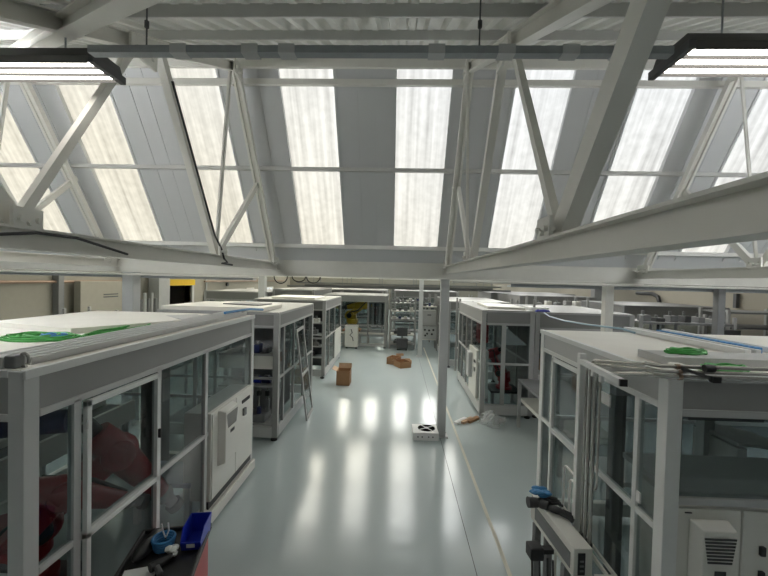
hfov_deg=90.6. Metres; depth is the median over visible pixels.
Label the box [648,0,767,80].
tube light
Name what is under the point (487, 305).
sheet
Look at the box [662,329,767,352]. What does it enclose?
rail
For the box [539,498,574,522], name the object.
glove
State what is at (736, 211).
roof truss
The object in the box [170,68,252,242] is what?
window
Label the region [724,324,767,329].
shelf
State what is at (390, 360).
carton
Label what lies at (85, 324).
sheet
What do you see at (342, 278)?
cable tray
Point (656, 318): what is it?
block
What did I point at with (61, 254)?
ceiling
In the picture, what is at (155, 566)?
tool
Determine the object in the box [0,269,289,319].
wall
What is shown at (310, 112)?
window
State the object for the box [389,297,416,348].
rack
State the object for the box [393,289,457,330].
cell
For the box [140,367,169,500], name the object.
pillar
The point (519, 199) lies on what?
window
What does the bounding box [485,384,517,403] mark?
stand
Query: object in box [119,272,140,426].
steel column
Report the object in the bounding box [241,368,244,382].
motor
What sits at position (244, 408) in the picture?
switch
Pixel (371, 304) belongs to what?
rack
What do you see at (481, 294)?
cell
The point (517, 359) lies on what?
cell
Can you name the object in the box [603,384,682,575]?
frame
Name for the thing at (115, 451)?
robot
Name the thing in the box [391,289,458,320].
cell
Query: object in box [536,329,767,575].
cell
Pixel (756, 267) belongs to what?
roof truss
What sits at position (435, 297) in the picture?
rack
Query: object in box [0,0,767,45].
ceiling
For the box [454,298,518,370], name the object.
rack
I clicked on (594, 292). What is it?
steel column
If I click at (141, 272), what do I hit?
beam
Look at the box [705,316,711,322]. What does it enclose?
block
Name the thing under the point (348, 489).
floor
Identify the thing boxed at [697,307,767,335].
rack
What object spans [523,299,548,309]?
tray
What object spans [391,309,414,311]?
shelf
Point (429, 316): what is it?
box
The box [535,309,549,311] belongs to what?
bundle
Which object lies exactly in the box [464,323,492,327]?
shelf
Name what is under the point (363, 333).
work table
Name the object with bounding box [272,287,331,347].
cell
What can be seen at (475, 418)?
strip
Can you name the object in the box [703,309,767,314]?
shelf
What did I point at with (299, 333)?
shelf
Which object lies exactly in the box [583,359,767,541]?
pipe
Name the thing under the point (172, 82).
power cable
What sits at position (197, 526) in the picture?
bin
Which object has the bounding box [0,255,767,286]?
beam
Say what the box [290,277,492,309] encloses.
wall
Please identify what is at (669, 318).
block
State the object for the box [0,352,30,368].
clamp fitting
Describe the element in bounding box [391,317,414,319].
shelf
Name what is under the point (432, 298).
rack
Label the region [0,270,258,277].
conduit
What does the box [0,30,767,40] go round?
ceiling beam
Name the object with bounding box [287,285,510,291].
tray
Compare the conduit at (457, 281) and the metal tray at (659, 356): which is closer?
the metal tray at (659, 356)
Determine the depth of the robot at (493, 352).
9.19 m
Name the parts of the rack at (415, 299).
post, post, post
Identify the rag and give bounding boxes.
[529,485,551,497]
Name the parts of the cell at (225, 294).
rail, rail, infill panel, roof panel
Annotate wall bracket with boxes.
[733,293,739,307]
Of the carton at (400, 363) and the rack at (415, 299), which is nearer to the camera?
the carton at (400, 363)
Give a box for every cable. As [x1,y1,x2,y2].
[0,231,127,254]
[171,81,232,265]
[274,276,320,283]
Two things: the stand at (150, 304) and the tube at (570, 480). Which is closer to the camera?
the tube at (570, 480)
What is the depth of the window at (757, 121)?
5.89 m
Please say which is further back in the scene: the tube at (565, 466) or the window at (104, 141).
the window at (104, 141)
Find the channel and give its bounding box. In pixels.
[0,311,246,364]
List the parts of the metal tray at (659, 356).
cable coil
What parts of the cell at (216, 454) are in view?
rail, infill panel, rail, infill panel, corner post, cable coil, post, cable coil, rail, post, cable coil, rail, rail, door, roof panel, frame, trim, infill panel, rail, post, handle, rail, rail, post, post, cabinet door, cabinet door, corner post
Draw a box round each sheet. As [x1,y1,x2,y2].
[0,312,181,333]
[122,566,154,575]
[162,301,281,311]
[166,314,200,318]
[223,302,271,305]
[271,295,325,299]
[477,302,525,309]
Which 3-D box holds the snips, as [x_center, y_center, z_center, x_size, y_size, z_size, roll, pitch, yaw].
[-1.706,1.913,2.964,0.062,0.161,0.014,1,1,-21]
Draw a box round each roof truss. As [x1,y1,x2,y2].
[0,0,279,269]
[0,82,119,266]
[442,0,767,273]
[634,77,767,278]
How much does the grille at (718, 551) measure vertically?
0.171 m
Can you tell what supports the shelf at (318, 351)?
attached to the cell at (321, 306)
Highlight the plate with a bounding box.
[422,326,435,338]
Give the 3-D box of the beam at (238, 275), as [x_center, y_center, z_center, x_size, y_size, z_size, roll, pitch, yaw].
[0.100,-0.691,22.952,20.500,0.310,0.200,1,1,2]
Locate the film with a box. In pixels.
[506,327,525,344]
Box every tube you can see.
[562,465,572,504]
[568,479,572,511]
[589,382,601,490]
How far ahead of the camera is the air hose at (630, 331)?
5.61 m
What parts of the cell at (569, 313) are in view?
corner post, rail, roof panel, post, frame, rail, rail, infill panel, corner post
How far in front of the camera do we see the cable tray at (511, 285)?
7.32 m
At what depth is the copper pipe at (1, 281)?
11.47 m
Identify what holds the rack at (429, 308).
on the floor
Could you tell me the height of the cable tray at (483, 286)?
2.322 m
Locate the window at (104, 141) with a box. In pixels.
[59,85,162,240]
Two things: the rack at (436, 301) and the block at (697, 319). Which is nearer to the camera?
the block at (697, 319)
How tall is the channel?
0.050 m
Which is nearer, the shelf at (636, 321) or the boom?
the boom
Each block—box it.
[526,541,553,575]
[544,298,551,304]
[563,297,570,305]
[572,298,580,306]
[637,310,650,320]
[651,315,664,321]
[663,311,678,321]
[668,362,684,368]
[678,311,690,322]
[691,313,704,322]
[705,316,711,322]
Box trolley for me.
[114,523,211,575]
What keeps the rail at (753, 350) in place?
on the cell at (690, 515)
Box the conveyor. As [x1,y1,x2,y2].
[0,400,134,488]
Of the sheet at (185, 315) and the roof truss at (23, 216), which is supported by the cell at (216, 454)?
the sheet at (185, 315)
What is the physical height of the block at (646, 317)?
0.242 m
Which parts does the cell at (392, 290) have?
frame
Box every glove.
[526,496,563,507]
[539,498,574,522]
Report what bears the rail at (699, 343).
on the cell at (690, 515)
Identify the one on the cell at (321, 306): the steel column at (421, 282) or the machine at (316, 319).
the machine at (316, 319)
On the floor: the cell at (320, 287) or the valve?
the cell at (320, 287)
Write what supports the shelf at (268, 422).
attached to the cell at (269, 326)
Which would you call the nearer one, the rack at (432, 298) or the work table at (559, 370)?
the work table at (559, 370)
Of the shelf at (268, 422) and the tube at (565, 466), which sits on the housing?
the tube at (565, 466)
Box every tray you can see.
[0,272,255,279]
[87,0,673,60]
[87,45,673,58]
[287,278,510,291]
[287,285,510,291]
[296,277,500,287]
[296,282,500,287]
[305,278,492,289]
[305,284,492,289]
[507,284,767,292]
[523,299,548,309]
[523,306,548,309]
[637,347,767,366]
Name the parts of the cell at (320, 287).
frame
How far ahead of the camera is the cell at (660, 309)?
10.38 m
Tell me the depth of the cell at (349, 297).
16.59 m
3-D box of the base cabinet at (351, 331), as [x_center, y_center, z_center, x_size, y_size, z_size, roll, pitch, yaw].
[-1.399,2.107,16.411,0.560,1.000,0.360,1,1,2]
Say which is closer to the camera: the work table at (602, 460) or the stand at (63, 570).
the stand at (63, 570)
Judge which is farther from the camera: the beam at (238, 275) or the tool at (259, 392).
the beam at (238, 275)
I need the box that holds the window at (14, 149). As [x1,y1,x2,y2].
[0,94,70,232]
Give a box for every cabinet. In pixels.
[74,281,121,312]
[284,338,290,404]
[344,325,358,348]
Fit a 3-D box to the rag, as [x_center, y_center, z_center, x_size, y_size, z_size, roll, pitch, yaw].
[1.566,2.042,3.808,0.208,0.060,0.158,1,1,2]
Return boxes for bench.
[516,379,608,477]
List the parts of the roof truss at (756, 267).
gusset plate, gusset plate, gusset plate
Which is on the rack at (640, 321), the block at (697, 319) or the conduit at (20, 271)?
the block at (697, 319)
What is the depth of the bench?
6.57 m
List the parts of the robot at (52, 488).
motor, arm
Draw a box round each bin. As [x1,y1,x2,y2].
[180,512,211,550]
[253,408,270,422]
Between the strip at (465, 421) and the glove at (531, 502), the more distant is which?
the strip at (465, 421)
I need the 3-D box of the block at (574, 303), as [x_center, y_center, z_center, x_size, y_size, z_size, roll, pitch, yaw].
[6.133,0.452,12.095,0.186,0.263,0.240,1,1,2]
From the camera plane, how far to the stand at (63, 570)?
3.74 m
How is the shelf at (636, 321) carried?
attached to the rack at (640, 321)
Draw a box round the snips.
[161,522,169,540]
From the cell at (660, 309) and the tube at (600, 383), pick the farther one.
the cell at (660, 309)
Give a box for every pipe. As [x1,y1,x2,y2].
[0,280,121,283]
[204,280,284,281]
[579,362,767,536]
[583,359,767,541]
[587,371,767,547]
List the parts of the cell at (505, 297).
infill panel, corner post, roof panel, infill panel, rail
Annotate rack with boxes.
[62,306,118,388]
[340,291,383,332]
[368,302,386,342]
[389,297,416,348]
[391,293,430,341]
[402,298,433,322]
[422,300,438,350]
[434,294,472,332]
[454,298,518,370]
[526,295,588,355]
[620,312,736,333]
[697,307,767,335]
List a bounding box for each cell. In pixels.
[0,311,254,575]
[156,301,313,440]
[204,289,288,344]
[254,295,340,378]
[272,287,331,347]
[320,287,376,318]
[322,292,388,347]
[326,288,387,332]
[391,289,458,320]
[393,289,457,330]
[436,296,509,367]
[457,302,534,418]
[478,291,573,343]
[498,293,598,367]
[512,304,634,417]
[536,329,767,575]
[580,300,729,330]
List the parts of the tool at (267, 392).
handle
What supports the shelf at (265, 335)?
attached to the cell at (269, 326)
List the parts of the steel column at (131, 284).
plate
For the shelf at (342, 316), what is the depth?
20.20 m
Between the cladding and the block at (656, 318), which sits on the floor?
the cladding
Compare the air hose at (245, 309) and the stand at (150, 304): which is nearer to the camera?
the air hose at (245, 309)
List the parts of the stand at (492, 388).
leg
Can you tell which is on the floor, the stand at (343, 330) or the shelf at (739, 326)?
the stand at (343, 330)
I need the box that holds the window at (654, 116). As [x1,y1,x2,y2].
[593,70,696,221]
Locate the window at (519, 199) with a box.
[488,70,574,247]
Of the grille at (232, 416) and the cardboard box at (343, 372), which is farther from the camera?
the cardboard box at (343, 372)
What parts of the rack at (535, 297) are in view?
post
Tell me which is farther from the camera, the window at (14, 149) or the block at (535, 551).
the window at (14, 149)
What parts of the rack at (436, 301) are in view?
post, post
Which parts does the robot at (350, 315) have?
arm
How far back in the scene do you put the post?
3.47 m
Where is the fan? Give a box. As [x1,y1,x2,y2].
[412,424,438,440]
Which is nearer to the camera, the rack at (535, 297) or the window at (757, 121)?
the window at (757, 121)
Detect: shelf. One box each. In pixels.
[218,379,280,387]
[219,348,281,355]
[231,328,281,413]
[253,414,279,425]
[295,321,321,323]
[295,332,321,335]
[295,343,321,347]
[295,354,321,358]
[297,311,321,365]
[341,315,376,317]
[341,325,380,327]
[390,332,413,335]
[391,302,414,303]
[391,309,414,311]
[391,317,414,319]
[391,320,417,321]
[391,329,417,331]
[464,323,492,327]
[521,398,607,443]
[635,319,733,325]
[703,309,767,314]
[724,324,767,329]
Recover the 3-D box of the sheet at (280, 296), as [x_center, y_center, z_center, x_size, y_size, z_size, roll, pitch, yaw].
[-2.717,0.296,12.217,1.485,0.060,1.202,2,1,10]
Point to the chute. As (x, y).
(726, 440)
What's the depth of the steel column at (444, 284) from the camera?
7.26 m
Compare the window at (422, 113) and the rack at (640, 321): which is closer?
the window at (422, 113)
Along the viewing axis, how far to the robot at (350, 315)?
17.29 m
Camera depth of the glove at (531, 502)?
3.70 m
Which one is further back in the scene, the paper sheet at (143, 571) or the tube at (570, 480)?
the tube at (570, 480)
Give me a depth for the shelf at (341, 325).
20.12 m
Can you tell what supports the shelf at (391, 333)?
attached to the rack at (415, 299)
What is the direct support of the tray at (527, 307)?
on the tray at (534, 307)
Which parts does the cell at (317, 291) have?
rail, infill panel, roof panel, infill panel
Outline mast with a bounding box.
[0,409,67,438]
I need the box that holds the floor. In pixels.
[46,308,767,575]
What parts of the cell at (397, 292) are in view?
corner post, roof panel, frame, infill panel, rail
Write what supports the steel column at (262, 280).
on the floor
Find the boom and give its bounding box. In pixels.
[580,359,627,386]
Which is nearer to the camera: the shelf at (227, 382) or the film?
the shelf at (227, 382)
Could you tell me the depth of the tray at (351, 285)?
18.20 m
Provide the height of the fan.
0.162 m
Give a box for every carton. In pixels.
[387,355,401,364]
[393,359,410,368]
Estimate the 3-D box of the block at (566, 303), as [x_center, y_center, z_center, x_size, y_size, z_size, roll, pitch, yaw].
[5.834,0.438,12.105,0.168,0.276,0.240,1,1,2]
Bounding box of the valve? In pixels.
[680,365,721,382]
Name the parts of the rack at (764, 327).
post, post, post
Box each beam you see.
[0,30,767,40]
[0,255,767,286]
[109,58,656,69]
[141,272,643,284]
[238,275,452,280]
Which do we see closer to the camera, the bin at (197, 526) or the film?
the bin at (197, 526)
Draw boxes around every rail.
[624,327,750,352]
[632,327,760,352]
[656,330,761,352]
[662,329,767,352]
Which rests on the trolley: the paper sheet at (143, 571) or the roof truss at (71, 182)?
the paper sheet at (143, 571)
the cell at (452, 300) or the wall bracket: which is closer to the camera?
the wall bracket
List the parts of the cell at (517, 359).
corner post, post, post, rail, infill panel, rail, post, corner post, frame, rail, corner post, roof panel, infill panel, infill panel, post, rail, infill panel, rail, infill panel, infill panel, post, rail, infill panel, infill panel, corner post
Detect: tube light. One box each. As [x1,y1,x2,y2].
[0,37,125,84]
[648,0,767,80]
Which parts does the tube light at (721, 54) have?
hanger rod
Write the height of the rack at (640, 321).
2.350 m
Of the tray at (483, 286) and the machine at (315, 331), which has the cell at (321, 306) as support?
the machine at (315, 331)
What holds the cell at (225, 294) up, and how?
on the floor
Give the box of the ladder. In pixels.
[295,326,312,420]
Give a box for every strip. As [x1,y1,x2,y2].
[454,417,466,424]
[461,416,472,423]
[468,416,479,422]
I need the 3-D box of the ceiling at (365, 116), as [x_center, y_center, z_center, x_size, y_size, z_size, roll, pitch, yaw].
[-0.473,-1.912,6.343,21.100,2.854,1.885,1,1,2]
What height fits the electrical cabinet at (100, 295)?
2.700 m
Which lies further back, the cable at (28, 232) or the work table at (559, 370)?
the work table at (559, 370)
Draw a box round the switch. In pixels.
[243,407,246,415]
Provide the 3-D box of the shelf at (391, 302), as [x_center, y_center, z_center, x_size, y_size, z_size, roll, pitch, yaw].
[0.849,0.669,16.948,1.040,0.040,0.740,1,1,2]
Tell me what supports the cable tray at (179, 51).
hanging from the ceiling at (731, 24)
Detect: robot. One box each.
[0,418,183,575]
[0,474,150,572]
[341,302,374,323]
[488,347,511,389]
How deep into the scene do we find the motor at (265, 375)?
7.10 m
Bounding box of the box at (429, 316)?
[423,309,435,324]
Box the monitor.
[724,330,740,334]
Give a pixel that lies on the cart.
(401, 342)
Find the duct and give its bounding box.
[635,291,661,329]
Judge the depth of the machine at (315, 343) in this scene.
11.47 m
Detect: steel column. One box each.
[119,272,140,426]
[258,276,266,297]
[416,280,423,356]
[436,279,449,438]
[591,289,601,300]
[597,283,613,444]
[711,286,725,334]
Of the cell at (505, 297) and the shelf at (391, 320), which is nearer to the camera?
the cell at (505, 297)
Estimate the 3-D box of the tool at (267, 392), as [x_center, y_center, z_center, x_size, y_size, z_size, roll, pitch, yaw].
[-2.176,2.065,7.110,0.080,0.495,0.080,1,1,2]
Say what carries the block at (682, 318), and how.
on the rack at (640, 321)
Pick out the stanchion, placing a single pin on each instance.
(58, 288)
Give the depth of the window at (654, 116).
5.91 m
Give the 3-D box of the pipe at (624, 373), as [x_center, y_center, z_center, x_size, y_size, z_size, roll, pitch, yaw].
[2.564,1.425,2.865,1.614,1.710,0.794,1,1,2]
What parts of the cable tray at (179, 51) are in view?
hanger rod, hanger rod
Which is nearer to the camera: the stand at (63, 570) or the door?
the stand at (63, 570)
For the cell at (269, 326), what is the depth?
7.25 m
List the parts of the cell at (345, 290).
frame, rail, infill panel, roof panel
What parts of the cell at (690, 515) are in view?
corner post, rail, post, door, rail, rail, post, frame, rail, infill panel, trim, rail, post, rail, roof panel, rail, corner post, cabinet door, rail, cable coil, rail, infill panel, rail, rail, cabinet door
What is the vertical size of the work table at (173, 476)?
0.520 m
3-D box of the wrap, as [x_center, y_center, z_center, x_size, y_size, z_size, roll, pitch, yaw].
[-1.586,1.955,2.846,0.092,0.088,0.146,1,1,-19]
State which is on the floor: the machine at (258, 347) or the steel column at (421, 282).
the steel column at (421, 282)
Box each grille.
[227,407,237,427]
[705,538,736,564]
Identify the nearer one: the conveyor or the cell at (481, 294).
the conveyor
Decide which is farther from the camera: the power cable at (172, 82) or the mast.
the power cable at (172, 82)
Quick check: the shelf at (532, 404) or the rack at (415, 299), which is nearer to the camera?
the shelf at (532, 404)
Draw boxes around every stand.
[59,560,81,575]
[140,293,156,311]
[342,328,361,342]
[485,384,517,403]
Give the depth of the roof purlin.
2.65 m
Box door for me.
[170,279,194,303]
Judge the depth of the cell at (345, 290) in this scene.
21.12 m
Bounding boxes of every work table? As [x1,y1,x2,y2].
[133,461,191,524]
[326,331,383,343]
[538,368,576,386]
[595,456,631,486]
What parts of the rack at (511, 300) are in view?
post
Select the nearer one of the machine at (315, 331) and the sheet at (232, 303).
the sheet at (232, 303)
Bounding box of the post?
[572,353,586,529]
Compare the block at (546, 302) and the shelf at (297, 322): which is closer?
the shelf at (297, 322)
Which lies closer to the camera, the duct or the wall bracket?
the wall bracket
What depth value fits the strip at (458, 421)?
8.06 m
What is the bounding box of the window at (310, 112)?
[279,69,343,244]
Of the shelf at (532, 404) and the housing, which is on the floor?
the housing
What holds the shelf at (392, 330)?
attached to the rack at (429, 308)
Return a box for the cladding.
[148,278,169,309]
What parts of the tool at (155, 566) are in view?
handle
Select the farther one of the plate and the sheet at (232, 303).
the plate
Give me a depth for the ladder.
8.13 m
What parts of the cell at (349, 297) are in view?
rail, rail, infill panel, roof panel, frame, rail, post, corner post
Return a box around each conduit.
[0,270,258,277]
[452,280,767,289]
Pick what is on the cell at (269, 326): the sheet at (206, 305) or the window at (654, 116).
the sheet at (206, 305)
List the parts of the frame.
post, post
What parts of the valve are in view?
lever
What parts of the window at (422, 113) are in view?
glazing rail, glazing rail, glazing rail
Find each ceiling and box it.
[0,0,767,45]
[0,68,767,268]
[61,254,687,268]
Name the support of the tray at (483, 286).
on the cable tray at (483, 286)
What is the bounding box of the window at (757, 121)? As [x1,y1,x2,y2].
[682,79,767,252]
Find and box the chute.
[692,422,767,456]
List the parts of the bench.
leg, leg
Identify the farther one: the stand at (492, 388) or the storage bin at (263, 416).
the stand at (492, 388)
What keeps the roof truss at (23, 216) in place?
attached to the beam at (567, 274)
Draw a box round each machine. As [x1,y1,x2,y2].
[254,340,262,352]
[262,345,271,352]
[313,316,320,322]
[313,327,318,333]
[313,339,319,345]
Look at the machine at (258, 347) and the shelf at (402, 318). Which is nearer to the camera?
the machine at (258, 347)
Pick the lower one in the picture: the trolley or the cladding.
the trolley
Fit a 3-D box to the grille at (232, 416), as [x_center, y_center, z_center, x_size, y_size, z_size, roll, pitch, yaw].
[-1.935,1.653,4.851,0.004,0.172,0.320,1,1,2]
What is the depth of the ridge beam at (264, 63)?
5.22 m
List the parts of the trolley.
hose coil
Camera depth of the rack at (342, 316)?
20.20 m
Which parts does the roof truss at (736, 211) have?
gusset plate, gusset plate, gusset plate, gusset plate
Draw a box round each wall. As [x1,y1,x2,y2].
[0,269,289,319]
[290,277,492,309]
[493,283,767,335]
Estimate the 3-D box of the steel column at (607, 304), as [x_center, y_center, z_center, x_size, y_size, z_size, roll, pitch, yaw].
[4.211,1.427,7.231,0.240,3.035,0.240,1,1,2]
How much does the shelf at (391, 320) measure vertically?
0.040 m
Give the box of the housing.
[531,494,616,575]
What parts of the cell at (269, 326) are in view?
rail, post, rail, post, post, rail, rail, infill panel, corner post, roof panel, frame, rail, backing panel, rail, corner post, post, rail, post, rail, infill panel, rail, post, corner post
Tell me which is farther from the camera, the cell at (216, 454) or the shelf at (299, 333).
the shelf at (299, 333)
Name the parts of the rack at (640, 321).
post, post, post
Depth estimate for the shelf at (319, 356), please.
11.54 m
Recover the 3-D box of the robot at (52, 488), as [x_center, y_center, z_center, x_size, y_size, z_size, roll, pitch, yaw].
[-2.760,2.052,3.221,0.486,1.024,1.385,2,2,41]
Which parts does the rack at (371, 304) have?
post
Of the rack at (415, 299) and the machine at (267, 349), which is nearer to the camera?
the machine at (267, 349)
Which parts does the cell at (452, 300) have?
corner post, infill panel, frame, roof panel, rail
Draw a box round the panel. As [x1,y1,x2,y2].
[683,417,764,455]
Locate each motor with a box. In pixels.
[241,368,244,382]
[253,374,261,382]
[262,374,271,382]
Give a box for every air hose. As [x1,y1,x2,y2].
[224,308,263,313]
[544,312,635,333]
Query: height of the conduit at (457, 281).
0.039 m
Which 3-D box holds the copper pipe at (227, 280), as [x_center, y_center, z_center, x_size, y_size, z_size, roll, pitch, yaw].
[-9.829,-0.531,28.877,0.090,0.090,15.000,1,1,2]
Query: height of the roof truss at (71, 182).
2.839 m
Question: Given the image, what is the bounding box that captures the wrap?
[164,544,178,556]
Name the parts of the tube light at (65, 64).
hanger rod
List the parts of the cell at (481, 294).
infill panel, corner post, roof panel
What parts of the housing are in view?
leg, leg, leg, guide rail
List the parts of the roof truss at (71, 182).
gusset plate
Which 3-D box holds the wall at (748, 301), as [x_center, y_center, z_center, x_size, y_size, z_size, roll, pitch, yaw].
[10.199,-0.275,14.682,0.300,6.400,47.300,1,1,2]
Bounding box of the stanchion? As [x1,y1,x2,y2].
[52,276,63,314]
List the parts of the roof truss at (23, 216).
gusset plate, gusset plate, gusset plate, gusset plate, gusset plate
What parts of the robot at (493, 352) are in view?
arm, motor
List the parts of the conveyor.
rail, leg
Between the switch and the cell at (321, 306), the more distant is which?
the cell at (321, 306)
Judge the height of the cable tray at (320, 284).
2.322 m
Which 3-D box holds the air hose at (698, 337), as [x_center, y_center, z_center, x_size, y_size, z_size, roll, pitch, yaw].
[3.376,0.553,4.041,0.070,0.055,1.203,1,1,-2]
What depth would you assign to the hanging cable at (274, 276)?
7.28 m
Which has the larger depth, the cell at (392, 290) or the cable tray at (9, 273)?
the cell at (392, 290)
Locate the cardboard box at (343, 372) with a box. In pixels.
[332,363,352,385]
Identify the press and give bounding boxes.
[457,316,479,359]
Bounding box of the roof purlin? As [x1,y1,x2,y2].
[40,2,767,18]
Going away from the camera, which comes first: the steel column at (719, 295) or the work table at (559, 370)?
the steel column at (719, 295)
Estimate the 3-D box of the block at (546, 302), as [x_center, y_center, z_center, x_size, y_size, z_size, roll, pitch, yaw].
[5.234,0.437,12.127,0.151,0.249,0.240,1,1,2]
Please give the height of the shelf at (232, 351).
0.025 m
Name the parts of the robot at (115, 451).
motor, arm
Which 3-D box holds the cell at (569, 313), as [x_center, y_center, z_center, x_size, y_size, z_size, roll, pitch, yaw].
[4.448,1.709,9.831,2.140,2.368,2.900,1,1,2]
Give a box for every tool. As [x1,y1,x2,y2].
[148,552,173,575]
[257,387,261,413]
[265,388,269,411]
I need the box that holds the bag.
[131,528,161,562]
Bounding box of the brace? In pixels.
[7,0,164,47]
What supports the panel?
on the floor
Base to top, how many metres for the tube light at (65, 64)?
0.450 m
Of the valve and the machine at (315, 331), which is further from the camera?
the machine at (315, 331)
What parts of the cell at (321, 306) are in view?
post, rail, infill panel, roof panel, rail, frame, corner post, post, infill panel, post, infill panel, corner post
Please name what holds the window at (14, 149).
attached to the ceiling at (365, 116)
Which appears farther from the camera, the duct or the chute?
the duct
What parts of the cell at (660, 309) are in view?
infill panel, rail, corner post, roof panel, infill panel, rail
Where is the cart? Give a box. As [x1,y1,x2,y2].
[396,327,407,349]
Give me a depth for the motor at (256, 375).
7.12 m

